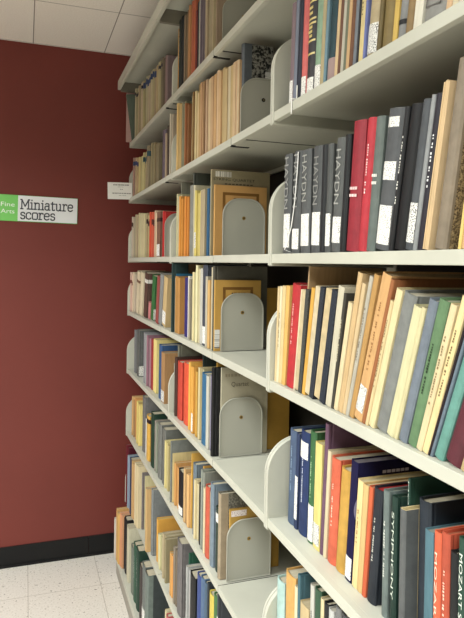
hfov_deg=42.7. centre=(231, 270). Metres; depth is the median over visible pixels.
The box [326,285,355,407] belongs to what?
score
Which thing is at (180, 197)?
score
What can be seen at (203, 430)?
book
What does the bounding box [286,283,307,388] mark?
book
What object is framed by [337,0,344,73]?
book
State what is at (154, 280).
book
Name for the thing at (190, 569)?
score
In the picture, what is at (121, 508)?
folder
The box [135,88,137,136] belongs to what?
score
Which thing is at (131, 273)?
score
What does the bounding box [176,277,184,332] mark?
score
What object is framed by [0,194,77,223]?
wall sign
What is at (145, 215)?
score
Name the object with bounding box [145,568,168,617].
book
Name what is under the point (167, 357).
score
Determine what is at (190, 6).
score
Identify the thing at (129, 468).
score
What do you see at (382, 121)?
book
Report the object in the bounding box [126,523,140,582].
score
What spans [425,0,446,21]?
binder
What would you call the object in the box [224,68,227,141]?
folder
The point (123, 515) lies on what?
folder
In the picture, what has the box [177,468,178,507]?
folder
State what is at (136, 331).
score
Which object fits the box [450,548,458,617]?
book
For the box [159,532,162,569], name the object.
score
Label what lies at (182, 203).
score
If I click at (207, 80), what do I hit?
book
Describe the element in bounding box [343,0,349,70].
pamphlet
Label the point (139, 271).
score
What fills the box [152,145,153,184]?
score
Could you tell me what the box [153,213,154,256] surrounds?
score
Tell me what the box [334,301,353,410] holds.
score
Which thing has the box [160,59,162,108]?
score
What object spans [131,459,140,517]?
score
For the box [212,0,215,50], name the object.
folder
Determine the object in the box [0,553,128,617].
floor
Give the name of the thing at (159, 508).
book
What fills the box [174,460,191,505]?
folder
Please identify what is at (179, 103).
score
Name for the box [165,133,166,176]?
score
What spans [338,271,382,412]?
score
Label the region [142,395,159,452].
book
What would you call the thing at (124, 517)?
book
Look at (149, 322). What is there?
metal shelf
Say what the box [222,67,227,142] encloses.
folder
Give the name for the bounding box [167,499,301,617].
metal shelf
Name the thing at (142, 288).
score
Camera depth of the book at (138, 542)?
2.58 m
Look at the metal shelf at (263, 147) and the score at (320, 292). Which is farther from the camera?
the metal shelf at (263, 147)
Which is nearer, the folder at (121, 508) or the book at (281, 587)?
the book at (281, 587)
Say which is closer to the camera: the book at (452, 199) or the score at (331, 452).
the book at (452, 199)
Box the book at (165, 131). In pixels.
[162,129,167,178]
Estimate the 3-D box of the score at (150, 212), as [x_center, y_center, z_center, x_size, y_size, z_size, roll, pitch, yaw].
[-0.293,-0.155,2.590,0.134,0.195,0.018,1,1,-19]
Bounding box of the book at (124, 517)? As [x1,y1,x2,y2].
[124,517,124,554]
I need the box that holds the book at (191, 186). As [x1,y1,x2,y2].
[189,185,193,255]
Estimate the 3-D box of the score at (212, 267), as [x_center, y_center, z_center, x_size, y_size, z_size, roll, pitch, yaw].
[0.008,0.109,1.725,0.140,0.235,0.016,1,1,-19]
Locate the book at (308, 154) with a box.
[300,148,314,252]
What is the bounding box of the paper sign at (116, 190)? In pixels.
[108,182,131,198]
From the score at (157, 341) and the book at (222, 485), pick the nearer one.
the book at (222, 485)
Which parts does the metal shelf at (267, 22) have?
shelf panel, shelf panel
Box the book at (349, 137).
[340,134,353,251]
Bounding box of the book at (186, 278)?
[184,277,187,336]
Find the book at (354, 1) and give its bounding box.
[349,0,356,66]
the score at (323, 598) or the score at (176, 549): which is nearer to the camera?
the score at (323, 598)
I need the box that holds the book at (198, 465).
[192,460,209,533]
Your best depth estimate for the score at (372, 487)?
0.96 m
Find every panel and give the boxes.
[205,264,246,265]
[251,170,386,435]
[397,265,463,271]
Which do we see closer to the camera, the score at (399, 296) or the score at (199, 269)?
the score at (399, 296)
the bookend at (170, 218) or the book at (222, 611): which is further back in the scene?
the bookend at (170, 218)
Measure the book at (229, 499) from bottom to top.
0.233 m
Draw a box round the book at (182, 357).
[174,356,202,415]
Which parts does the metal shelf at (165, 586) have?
shelf panel, shelf panel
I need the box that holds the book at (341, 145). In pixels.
[331,137,345,251]
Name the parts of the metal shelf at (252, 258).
shelf panel, shelf panel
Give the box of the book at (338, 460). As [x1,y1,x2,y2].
[327,450,389,566]
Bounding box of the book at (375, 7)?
[367,0,380,55]
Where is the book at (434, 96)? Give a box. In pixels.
[413,94,436,249]
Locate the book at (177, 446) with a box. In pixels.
[170,439,197,501]
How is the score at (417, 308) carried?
on the metal shelf at (444, 471)
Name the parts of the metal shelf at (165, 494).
shelf panel, shelf panel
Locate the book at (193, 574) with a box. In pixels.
[190,568,203,617]
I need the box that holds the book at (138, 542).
[133,540,142,603]
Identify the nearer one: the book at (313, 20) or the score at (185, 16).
the book at (313, 20)
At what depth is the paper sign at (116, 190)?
2.95 m
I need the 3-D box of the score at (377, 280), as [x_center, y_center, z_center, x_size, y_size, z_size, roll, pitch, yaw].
[0.281,0.122,0.955,0.163,0.236,0.079,1,1,-19]
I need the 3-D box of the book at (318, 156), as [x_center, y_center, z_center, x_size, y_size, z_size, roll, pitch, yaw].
[0.221,-0.130,1.110,0.148,0.196,0.043,1,1,-19]
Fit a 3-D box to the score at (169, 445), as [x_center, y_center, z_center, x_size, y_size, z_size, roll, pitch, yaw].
[-0.172,0.740,2.245,0.147,0.172,0.016,1,1,-19]
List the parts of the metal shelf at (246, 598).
shelf panel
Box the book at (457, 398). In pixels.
[435,357,463,460]
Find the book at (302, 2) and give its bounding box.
[291,0,304,113]
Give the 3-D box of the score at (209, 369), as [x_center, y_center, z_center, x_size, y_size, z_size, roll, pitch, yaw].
[-0.023,0.410,1.830,0.143,0.217,0.016,1,1,-19]
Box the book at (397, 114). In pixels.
[376,107,405,250]
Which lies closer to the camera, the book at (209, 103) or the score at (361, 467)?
the score at (361, 467)
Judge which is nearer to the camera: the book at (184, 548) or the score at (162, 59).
the book at (184, 548)
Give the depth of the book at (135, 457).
2.81 m
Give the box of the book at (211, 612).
[209,589,216,617]
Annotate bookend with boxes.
[164,213,176,255]
[219,397,262,457]
[220,293,263,350]
[222,0,255,38]
[222,198,264,254]
[226,517,270,581]
[240,78,270,131]
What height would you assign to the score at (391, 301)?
0.198 m
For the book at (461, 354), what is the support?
on the metal shelf at (444, 471)
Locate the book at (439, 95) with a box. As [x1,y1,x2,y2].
[417,93,442,249]
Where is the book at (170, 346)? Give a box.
[159,343,183,398]
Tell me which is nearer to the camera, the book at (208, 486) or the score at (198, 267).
the book at (208, 486)
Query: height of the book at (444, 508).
0.202 m
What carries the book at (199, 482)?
on the metal shelf at (246, 598)
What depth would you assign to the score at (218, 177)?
1.69 m
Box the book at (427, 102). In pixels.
[406,98,431,249]
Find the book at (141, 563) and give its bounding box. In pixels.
[139,561,142,617]
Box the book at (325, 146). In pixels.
[320,144,327,252]
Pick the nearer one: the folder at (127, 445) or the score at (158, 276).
the score at (158, 276)
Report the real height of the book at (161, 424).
0.216 m
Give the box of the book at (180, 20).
[178,20,180,88]
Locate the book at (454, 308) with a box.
[417,303,460,451]
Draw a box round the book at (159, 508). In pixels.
[151,487,172,555]
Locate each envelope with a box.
[217,362,288,448]
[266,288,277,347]
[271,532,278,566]
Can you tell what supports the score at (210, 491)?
on the metal shelf at (246, 598)
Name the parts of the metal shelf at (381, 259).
shelf panel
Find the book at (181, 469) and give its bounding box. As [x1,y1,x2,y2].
[178,466,190,517]
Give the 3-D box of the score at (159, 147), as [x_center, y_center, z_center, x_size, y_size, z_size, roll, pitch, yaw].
[-0.245,-0.435,2.435,0.128,0.161,0.060,1,1,-19]
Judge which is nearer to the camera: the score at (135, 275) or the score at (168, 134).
the score at (168, 134)
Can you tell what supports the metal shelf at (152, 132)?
attached to the upright
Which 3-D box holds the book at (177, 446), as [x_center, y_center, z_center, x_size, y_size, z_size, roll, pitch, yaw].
[-0.159,0.719,2.141,0.130,0.217,0.008,1,1,-19]
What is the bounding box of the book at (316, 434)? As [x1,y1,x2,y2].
[307,428,325,544]
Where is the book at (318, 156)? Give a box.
[311,145,322,252]
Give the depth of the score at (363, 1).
0.94 m
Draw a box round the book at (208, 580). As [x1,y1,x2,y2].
[204,579,210,617]
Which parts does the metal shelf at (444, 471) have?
shelf panel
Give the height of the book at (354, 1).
0.207 m
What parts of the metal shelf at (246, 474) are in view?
shelf panel, shelf panel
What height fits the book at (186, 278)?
0.197 m
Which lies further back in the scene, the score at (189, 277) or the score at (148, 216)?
the score at (148, 216)
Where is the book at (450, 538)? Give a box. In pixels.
[441,527,463,617]
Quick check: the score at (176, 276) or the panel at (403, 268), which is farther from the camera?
the score at (176, 276)
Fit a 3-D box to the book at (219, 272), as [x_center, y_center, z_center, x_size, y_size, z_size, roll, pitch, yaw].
[0.022,0.107,1.703,0.163,0.239,0.012,1,1,-19]
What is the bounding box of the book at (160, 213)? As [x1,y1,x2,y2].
[156,211,162,256]
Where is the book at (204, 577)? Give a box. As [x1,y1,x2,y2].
[201,573,209,617]
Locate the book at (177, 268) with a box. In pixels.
[171,263,187,331]
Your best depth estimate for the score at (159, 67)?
2.40 m
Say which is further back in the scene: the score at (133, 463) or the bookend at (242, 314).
the score at (133, 463)
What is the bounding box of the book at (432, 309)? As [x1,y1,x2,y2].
[399,297,439,443]
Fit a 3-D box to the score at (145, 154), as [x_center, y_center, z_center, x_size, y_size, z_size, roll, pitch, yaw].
[-0.327,-0.445,2.724,0.144,0.171,0.020,1,1,-19]
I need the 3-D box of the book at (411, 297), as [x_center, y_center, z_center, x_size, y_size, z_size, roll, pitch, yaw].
[0.326,0.135,0.883,0.200,0.214,0.092,1,1,-19]
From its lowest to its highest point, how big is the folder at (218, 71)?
0.238 m
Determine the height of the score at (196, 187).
0.225 m
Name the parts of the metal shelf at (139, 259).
shelf panel, shelf panel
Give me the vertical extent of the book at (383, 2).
0.217 m
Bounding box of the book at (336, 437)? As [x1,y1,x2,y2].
[320,422,372,554]
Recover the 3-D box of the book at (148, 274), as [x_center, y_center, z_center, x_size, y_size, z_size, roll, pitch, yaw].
[-0.318,0.107,2.648,0.146,0.206,0.091,1,1,-19]
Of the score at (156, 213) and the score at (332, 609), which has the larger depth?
the score at (156, 213)
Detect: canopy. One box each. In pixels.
[118,9,178,92]
[156,0,192,24]
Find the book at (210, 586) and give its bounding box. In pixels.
[207,581,214,617]
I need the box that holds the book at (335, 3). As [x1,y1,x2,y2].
[327,0,338,79]
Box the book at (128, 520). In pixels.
[124,515,133,573]
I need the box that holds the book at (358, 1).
[353,0,359,64]
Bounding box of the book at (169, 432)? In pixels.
[162,425,185,484]
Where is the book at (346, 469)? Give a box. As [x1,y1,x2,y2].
[336,464,351,574]
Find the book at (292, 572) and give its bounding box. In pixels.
[286,566,307,617]
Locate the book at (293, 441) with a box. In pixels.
[288,424,325,525]
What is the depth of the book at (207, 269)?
1.76 m
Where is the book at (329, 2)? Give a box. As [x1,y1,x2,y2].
[323,0,331,82]
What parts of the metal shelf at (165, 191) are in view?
shelf panel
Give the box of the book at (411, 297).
[377,290,463,433]
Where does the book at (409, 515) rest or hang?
on the metal shelf at (328, 577)
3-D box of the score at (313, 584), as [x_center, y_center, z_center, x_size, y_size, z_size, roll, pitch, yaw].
[0.236,0.717,1.142,0.191,0.257,0.014,1,1,-19]
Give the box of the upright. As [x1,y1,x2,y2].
[387,265,396,270]
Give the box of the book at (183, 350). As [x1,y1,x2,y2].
[178,345,202,356]
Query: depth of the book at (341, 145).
1.01 m
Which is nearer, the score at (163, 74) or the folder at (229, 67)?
the folder at (229, 67)
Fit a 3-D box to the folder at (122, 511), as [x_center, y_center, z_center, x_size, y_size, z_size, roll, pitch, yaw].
[-0.477,1.308,2.916,0.150,0.258,0.015,1,1,-19]
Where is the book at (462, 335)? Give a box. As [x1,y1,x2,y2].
[428,328,463,455]
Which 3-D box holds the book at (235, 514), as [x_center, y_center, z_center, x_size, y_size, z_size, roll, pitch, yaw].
[0.044,0.742,1.623,0.111,0.191,0.008,1,1,-19]
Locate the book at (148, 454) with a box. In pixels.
[146,413,150,461]
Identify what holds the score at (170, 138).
on the metal shelf at (165, 191)
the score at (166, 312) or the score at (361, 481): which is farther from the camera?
the score at (166, 312)
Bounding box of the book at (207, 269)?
[202,265,243,345]
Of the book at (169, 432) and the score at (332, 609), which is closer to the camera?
the score at (332, 609)
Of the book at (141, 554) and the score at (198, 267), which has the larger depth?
the book at (141, 554)
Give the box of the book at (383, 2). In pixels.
[377,0,385,49]
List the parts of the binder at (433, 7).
spine frame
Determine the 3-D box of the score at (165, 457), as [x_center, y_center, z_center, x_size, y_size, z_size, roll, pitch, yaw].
[-0.187,0.736,2.276,0.147,0.180,0.016,1,1,-19]
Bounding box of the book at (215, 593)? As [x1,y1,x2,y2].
[214,592,217,617]
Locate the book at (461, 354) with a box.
[430,340,463,456]
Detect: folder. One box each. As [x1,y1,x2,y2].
[114,517,115,556]
[116,507,128,559]
[117,510,128,556]
[117,513,119,563]
[119,511,128,564]
[120,513,129,566]
[121,514,129,568]
[126,93,132,141]
[126,444,132,503]
[128,447,136,454]
[156,516,180,561]
[162,211,176,256]
[164,212,173,256]
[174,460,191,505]
[177,465,190,505]
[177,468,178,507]
[184,103,191,165]
[187,105,191,163]
[191,453,205,527]
[192,91,194,160]
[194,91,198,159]
[197,93,198,157]
[198,84,200,156]
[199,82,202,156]
[202,82,203,154]
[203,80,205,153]
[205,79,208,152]
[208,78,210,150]
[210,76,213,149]
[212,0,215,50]
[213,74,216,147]
[213,184,266,254]
[213,280,260,350]
[216,0,256,45]
[216,70,222,146]
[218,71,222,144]
[220,367,267,452]
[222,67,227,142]
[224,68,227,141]
[227,66,230,139]
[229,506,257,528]
[230,65,232,137]
[232,62,235,136]
[235,60,237,134]
[237,59,240,133]
[238,60,241,132]
[446,0,452,8]
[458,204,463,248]
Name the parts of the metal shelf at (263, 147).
shelf panel, shelf panel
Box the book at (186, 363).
[183,361,193,425]
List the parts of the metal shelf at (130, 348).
shelf panel, shelf panel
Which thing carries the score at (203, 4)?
on the metal shelf at (267, 22)
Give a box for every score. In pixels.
[126,94,134,139]
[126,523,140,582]
[127,454,137,507]
[129,468,129,505]
[130,272,132,310]
[131,217,132,257]
[131,395,142,434]
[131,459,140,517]
[132,272,136,311]
[132,463,134,519]
[133,158,134,195]
[133,217,134,257]
[133,400,134,436]
[134,227,135,257]
[134,274,136,312]
[134,330,136,372]
[134,461,141,524]
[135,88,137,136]
[135,157,136,194]
[135,214,136,256]
[135,331,136,372]
[135,398,142,438]
[135,463,143,526]
[136,90,137,135]
[136,215,137,256]
[136,270,152,313]
[136,400,142,443]
[137,158,138,193]
[137,465,147,528]
[138,86,139,132]
[138,157,140,192]
[138,213,140,256]
[138,404,142,445]
[139,85,140,131]
[139,271,170,315]
[140,99,140,130]
[140,157,141,191]
[140,214,140,256]
[141,81,142,129]
[141,156,142,190]
[141,213,146,256]
[142,214,143,256]
[143,80,144,127]
[143,152,145,189]
[143,214,146,256]
[143,332,160,382]
[144,476,155,529]
[145,80,145,125]
[145,154,145,188]
[145,333,165,383]
[145,486,155,551]
[146,76,148,124]
[146,145,150,187]
[146,213,148,256]
[146,335,168,385]
[147,77,148,122]
[148,216,148,256]
[148,338,149,386]
[149,75,150,120]
[149,212,151,256]
[149,337,170,387]
[150,71,152,119]
[151,143,153,184]
[151,212,154,256]
[152,69,154,117]
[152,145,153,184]
[153,142,157,183]
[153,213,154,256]
[153,338,179,393]
[154,69,156,115]
[154,71,154,105]
[154,210,176,256]
[154,419,170,470]
[155,275,160,323]
[155,422,157,472]
[156,65,158,112]
[156,142,162,181]
[156,213,156,256]
[158,61,160,110]
[158,273,171,325]
[158,532,161,565]
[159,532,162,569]
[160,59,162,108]
[161,351,177,403]
[161,536,162,570]
[162,57,164,106]
[162,275,171,327]
[162,530,181,578]
[164,438,186,487]
[164,535,184,582]
[165,55,171,102]
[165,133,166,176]
[165,608,170,617]
[166,55,176,101]
[166,532,183,537]
[167,125,169,175]
[167,444,170,491]
[169,113,176,173]
[169,551,172,595]
[171,554,172,597]
[172,114,176,140]
[172,451,199,501]
[173,363,174,412]
[173,545,177,603]
[175,276,187,332]
[175,549,177,606]
[176,103,178,169]
[176,194,188,256]
[176,274,192,275]
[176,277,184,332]
[177,196,178,255]
[178,32,178,82]
[178,103,181,168]
[178,196,184,255]
[178,278,184,333]
[179,104,181,168]
[181,102,184,166]
[181,182,192,194]
[181,199,183,255]
[183,15,186,82]
[183,467,190,522]
[184,196,189,255]
[185,563,201,617]
[186,15,187,79]
[186,197,189,255]
[186,472,190,524]
[187,10,188,78]
[187,276,192,337]
[187,473,190,527]
[188,5,191,76]
[188,264,204,273]
[188,279,192,338]
[188,361,202,429]
[188,566,202,617]
[190,366,191,430]
[191,0,193,73]
[191,366,202,433]
[192,272,195,340]
[193,0,199,71]
[193,185,209,255]
[193,478,200,538]
[194,190,200,255]
[194,273,195,340]
[195,265,202,342]
[195,371,197,436]
[197,193,199,255]
[197,366,216,439]
[197,483,198,540]
[198,269,200,342]
[199,0,200,64]
[200,0,202,63]
[200,189,206,255]
[200,268,202,343]
[200,468,214,548]
[202,0,204,61]
[202,368,211,371]
[202,470,223,550]
[203,487,205,553]
[204,0,205,59]
[205,0,209,57]
[205,276,211,347]
[205,375,210,448]
[206,188,209,255]
[207,280,211,348]
[209,0,210,53]
[209,169,269,254]
[209,491,210,560]
[210,375,211,447]
[211,0,212,51]
[211,267,212,348]
[274,286,279,380]
[276,286,282,381]
[278,285,286,383]
[281,285,292,384]
[293,289,301,389]
[294,584,297,617]
[295,289,311,393]
[300,598,309,617]
[302,287,315,394]
[305,286,338,398]
[307,266,382,288]
[310,582,318,617]
[313,440,324,551]
[314,288,338,404]
[320,0,327,83]
[321,595,331,617]
[323,445,382,558]
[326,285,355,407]
[329,606,335,617]
[331,293,354,408]
[334,0,341,75]
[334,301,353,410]
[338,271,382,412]
[340,0,347,71]
[342,282,368,414]
[345,454,421,583]
[346,0,352,68]
[346,275,373,415]
[349,273,382,418]
[352,471,429,588]
[354,271,463,422]
[357,475,426,593]
[358,0,365,61]
[362,278,463,423]
[362,481,403,597]
[363,0,371,58]
[365,300,393,425]
[369,287,463,428]
[387,304,428,437]
[392,0,401,40]
[394,306,427,439]
[413,0,426,28]
[423,79,456,249]
[423,295,463,453]
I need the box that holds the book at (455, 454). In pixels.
[446,399,463,468]
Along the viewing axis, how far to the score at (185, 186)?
2.13 m
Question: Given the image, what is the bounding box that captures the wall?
[0,39,176,553]
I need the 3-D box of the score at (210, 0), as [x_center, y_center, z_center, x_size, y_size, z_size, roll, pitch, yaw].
[-0.018,-0.736,1.770,0.100,0.227,0.019,1,1,-19]
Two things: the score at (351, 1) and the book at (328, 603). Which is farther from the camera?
the book at (328, 603)
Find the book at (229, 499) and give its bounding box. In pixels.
[217,490,247,579]
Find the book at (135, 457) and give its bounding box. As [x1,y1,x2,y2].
[129,456,139,514]
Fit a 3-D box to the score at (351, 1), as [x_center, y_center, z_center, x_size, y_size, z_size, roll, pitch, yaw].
[0.269,-0.435,1.004,0.156,0.212,0.030,1,1,-19]
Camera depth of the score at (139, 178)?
2.79 m
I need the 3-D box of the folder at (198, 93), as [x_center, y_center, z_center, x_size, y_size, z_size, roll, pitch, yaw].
[-0.044,-0.461,1.954,0.145,0.231,0.014,1,1,-19]
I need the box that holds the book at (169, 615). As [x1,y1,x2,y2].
[166,612,173,617]
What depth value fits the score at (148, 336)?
2.59 m
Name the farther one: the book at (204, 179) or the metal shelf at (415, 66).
the book at (204, 179)
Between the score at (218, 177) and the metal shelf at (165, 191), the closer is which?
the score at (218, 177)
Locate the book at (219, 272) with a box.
[212,266,266,350]
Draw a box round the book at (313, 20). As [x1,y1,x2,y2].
[306,0,318,92]
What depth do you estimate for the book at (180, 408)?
2.03 m
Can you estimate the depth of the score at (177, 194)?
2.10 m
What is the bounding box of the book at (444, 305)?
[408,297,461,447]
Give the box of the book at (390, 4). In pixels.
[382,0,395,46]
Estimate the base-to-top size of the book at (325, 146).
0.193 m
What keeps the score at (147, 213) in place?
on the metal shelf at (139, 259)
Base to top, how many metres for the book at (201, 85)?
0.252 m
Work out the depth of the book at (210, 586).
1.69 m
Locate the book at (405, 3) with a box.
[398,0,408,37]
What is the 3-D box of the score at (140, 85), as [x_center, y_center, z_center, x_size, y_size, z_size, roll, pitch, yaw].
[-0.375,-0.761,2.850,0.138,0.239,0.019,1,1,-19]
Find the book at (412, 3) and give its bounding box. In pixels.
[406,0,415,32]
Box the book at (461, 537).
[458,535,463,617]
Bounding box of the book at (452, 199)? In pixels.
[435,57,463,249]
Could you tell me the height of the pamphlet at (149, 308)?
0.077 m
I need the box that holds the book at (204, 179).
[193,173,210,185]
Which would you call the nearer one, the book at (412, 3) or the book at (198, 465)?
the book at (412, 3)
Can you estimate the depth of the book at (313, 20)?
1.11 m
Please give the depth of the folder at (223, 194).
1.67 m
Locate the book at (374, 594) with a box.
[367,481,407,605]
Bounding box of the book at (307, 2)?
[301,0,309,95]
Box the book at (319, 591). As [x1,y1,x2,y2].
[315,585,328,617]
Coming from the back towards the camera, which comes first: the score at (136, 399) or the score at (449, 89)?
the score at (136, 399)
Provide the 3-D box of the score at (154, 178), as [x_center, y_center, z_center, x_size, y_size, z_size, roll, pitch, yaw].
[-0.262,-0.447,2.523,0.143,0.182,0.019,1,1,-19]
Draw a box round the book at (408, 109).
[388,106,411,250]
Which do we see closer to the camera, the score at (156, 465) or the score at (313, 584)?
the score at (313, 584)
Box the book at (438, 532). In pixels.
[433,525,463,617]
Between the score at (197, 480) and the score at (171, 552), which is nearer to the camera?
the score at (197, 480)
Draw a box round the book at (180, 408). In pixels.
[177,359,202,420]
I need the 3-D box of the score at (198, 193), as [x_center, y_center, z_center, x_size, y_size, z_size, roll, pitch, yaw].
[-0.043,-0.143,1.875,0.132,0.195,0.019,1,1,-19]
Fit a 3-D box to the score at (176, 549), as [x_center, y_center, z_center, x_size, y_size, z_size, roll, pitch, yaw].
[-0.122,1.071,2.089,0.156,0.194,0.019,1,1,-19]
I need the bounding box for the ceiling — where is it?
[0,0,159,55]
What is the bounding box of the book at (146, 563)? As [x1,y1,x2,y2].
[142,560,152,617]
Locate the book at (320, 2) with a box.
[314,0,323,87]
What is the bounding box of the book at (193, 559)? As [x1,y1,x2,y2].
[189,552,199,563]
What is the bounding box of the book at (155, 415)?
[151,410,167,467]
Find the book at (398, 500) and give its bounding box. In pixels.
[390,493,407,617]
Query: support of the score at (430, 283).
on the metal shelf at (444, 471)
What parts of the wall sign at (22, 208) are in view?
green panel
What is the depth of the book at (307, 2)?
1.14 m
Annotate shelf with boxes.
[116,560,138,617]
[125,476,169,596]
[126,400,169,503]
[127,285,170,335]
[127,338,167,416]
[128,219,173,262]
[129,171,192,205]
[130,58,177,148]
[166,592,179,617]
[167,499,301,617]
[168,373,290,526]
[169,311,276,389]
[170,182,283,265]
[171,49,353,180]
[172,0,296,102]
[264,590,276,617]
[265,437,383,617]
[267,313,463,491]
[269,183,463,267]
[272,0,463,132]
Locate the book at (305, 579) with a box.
[297,572,316,617]
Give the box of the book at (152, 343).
[151,338,153,389]
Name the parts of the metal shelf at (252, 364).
shelf panel, shelf panel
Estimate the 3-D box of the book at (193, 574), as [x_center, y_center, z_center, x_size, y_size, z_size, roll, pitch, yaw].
[-0.067,1.062,1.880,0.130,0.218,0.060,1,1,-19]
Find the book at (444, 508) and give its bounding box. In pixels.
[417,491,463,617]
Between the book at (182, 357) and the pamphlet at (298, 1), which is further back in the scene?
the book at (182, 357)
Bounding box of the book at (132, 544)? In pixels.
[131,543,133,594]
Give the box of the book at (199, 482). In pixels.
[199,482,200,544]
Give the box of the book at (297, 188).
[284,150,302,252]
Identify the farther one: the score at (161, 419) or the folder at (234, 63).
the score at (161, 419)
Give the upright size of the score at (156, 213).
0.181 m
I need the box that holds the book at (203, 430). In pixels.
[201,371,211,445]
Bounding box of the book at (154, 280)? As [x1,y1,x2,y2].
[151,274,160,320]
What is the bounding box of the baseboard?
[0,533,113,568]
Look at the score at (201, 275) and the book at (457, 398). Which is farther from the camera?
the score at (201, 275)
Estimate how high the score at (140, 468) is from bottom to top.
0.279 m
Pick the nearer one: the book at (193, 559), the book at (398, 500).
the book at (398, 500)
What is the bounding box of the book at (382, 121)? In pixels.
[366,115,388,250]
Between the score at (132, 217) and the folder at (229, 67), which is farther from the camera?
the score at (132, 217)
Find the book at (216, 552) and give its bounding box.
[215,505,217,571]
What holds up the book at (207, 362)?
on the metal shelf at (246, 474)
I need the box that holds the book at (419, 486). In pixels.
[408,475,459,505]
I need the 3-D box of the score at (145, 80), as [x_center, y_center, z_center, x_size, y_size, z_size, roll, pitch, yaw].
[-0.331,-0.749,2.703,0.133,0.220,0.020,1,1,-19]
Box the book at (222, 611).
[217,594,231,617]
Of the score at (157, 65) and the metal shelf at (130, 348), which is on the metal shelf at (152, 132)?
the score at (157, 65)
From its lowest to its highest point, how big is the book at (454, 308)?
0.202 m
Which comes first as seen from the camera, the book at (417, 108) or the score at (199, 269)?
the book at (417, 108)
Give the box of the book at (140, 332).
[137,329,159,376]
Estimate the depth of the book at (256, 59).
1.55 m
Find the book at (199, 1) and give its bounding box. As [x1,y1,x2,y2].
[197,1,199,66]
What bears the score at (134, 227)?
on the metal shelf at (139, 259)
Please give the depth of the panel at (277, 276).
1.87 m
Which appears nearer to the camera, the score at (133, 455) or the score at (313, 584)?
the score at (313, 584)
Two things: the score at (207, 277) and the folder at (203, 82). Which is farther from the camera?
the folder at (203, 82)
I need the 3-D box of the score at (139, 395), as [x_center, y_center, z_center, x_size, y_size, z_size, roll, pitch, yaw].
[-0.429,0.718,2.959,0.141,0.191,0.017,1,1,-19]
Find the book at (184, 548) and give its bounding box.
[177,536,193,617]
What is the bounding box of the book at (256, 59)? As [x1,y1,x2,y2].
[241,43,273,88]
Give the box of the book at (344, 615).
[342,611,348,617]
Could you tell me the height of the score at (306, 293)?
0.201 m
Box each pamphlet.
[148,301,150,318]
[289,2,296,102]
[293,0,299,97]
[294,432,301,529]
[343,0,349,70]
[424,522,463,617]
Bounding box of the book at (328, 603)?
[324,599,336,617]
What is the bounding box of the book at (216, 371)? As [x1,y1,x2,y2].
[210,367,220,456]
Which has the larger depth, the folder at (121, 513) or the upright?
the folder at (121, 513)
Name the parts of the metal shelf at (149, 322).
shelf panel, shelf panel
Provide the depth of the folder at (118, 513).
2.90 m
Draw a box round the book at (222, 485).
[210,480,232,567]
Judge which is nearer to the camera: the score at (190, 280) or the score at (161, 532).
the score at (190, 280)
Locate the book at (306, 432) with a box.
[298,426,325,537]
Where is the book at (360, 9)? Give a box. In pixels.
[356,0,361,62]
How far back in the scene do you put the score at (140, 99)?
2.81 m
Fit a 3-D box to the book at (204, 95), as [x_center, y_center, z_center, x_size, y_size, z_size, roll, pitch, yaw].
[-0.021,-0.469,1.882,0.146,0.249,0.013,1,1,-19]
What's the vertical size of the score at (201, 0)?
0.217 m
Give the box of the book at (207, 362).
[203,355,216,366]
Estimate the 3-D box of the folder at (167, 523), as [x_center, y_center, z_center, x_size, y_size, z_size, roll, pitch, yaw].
[-0.253,1.077,2.388,0.100,0.170,0.024,1,1,-19]
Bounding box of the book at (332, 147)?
[325,143,336,252]
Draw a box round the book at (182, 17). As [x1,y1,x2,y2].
[180,15,184,85]
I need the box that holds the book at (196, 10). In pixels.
[195,10,197,69]
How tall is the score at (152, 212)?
0.190 m
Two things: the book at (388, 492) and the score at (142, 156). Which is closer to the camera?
the book at (388, 492)
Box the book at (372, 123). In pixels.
[358,117,376,251]
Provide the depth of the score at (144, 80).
2.71 m
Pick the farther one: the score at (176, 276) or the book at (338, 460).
the score at (176, 276)
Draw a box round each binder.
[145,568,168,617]
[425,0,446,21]
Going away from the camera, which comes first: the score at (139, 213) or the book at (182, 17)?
the book at (182, 17)
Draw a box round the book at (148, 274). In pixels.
[143,271,171,317]
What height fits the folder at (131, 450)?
0.283 m
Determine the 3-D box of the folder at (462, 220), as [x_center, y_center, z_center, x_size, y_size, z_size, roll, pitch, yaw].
[0.372,-0.103,0.744,0.190,0.156,0.030,1,1,-19]
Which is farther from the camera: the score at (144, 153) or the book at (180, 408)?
the score at (144, 153)
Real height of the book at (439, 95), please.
0.203 m
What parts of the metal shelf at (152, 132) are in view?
shelf panel, shelf panel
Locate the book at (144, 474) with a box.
[141,472,149,528]
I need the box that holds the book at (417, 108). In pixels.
[395,103,423,250]
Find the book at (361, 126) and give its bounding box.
[346,119,368,251]
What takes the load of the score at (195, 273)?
on the metal shelf at (252, 364)
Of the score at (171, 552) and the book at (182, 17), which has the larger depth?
the score at (171, 552)
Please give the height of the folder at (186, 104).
0.216 m
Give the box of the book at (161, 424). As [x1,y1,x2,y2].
[158,421,173,479]
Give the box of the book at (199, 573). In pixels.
[197,570,205,617]
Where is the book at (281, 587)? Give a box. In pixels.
[277,574,285,617]
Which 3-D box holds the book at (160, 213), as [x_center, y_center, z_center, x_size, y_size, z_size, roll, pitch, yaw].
[-0.237,-0.145,2.409,0.134,0.181,0.061,1,1,-19]
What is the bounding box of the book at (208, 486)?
[205,483,210,558]
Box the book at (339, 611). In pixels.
[336,604,342,617]
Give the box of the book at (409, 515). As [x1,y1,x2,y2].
[398,505,419,617]
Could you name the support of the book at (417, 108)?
on the metal shelf at (381, 259)
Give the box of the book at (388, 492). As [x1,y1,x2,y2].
[382,486,407,617]
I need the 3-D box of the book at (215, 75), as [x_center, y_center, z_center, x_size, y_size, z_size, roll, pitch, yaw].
[0.015,-0.460,1.773,0.142,0.234,0.024,1,1,-19]
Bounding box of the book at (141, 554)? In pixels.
[136,544,149,611]
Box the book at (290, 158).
[283,153,294,253]
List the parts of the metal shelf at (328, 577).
shelf panel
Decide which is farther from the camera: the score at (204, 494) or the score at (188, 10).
the score at (188, 10)

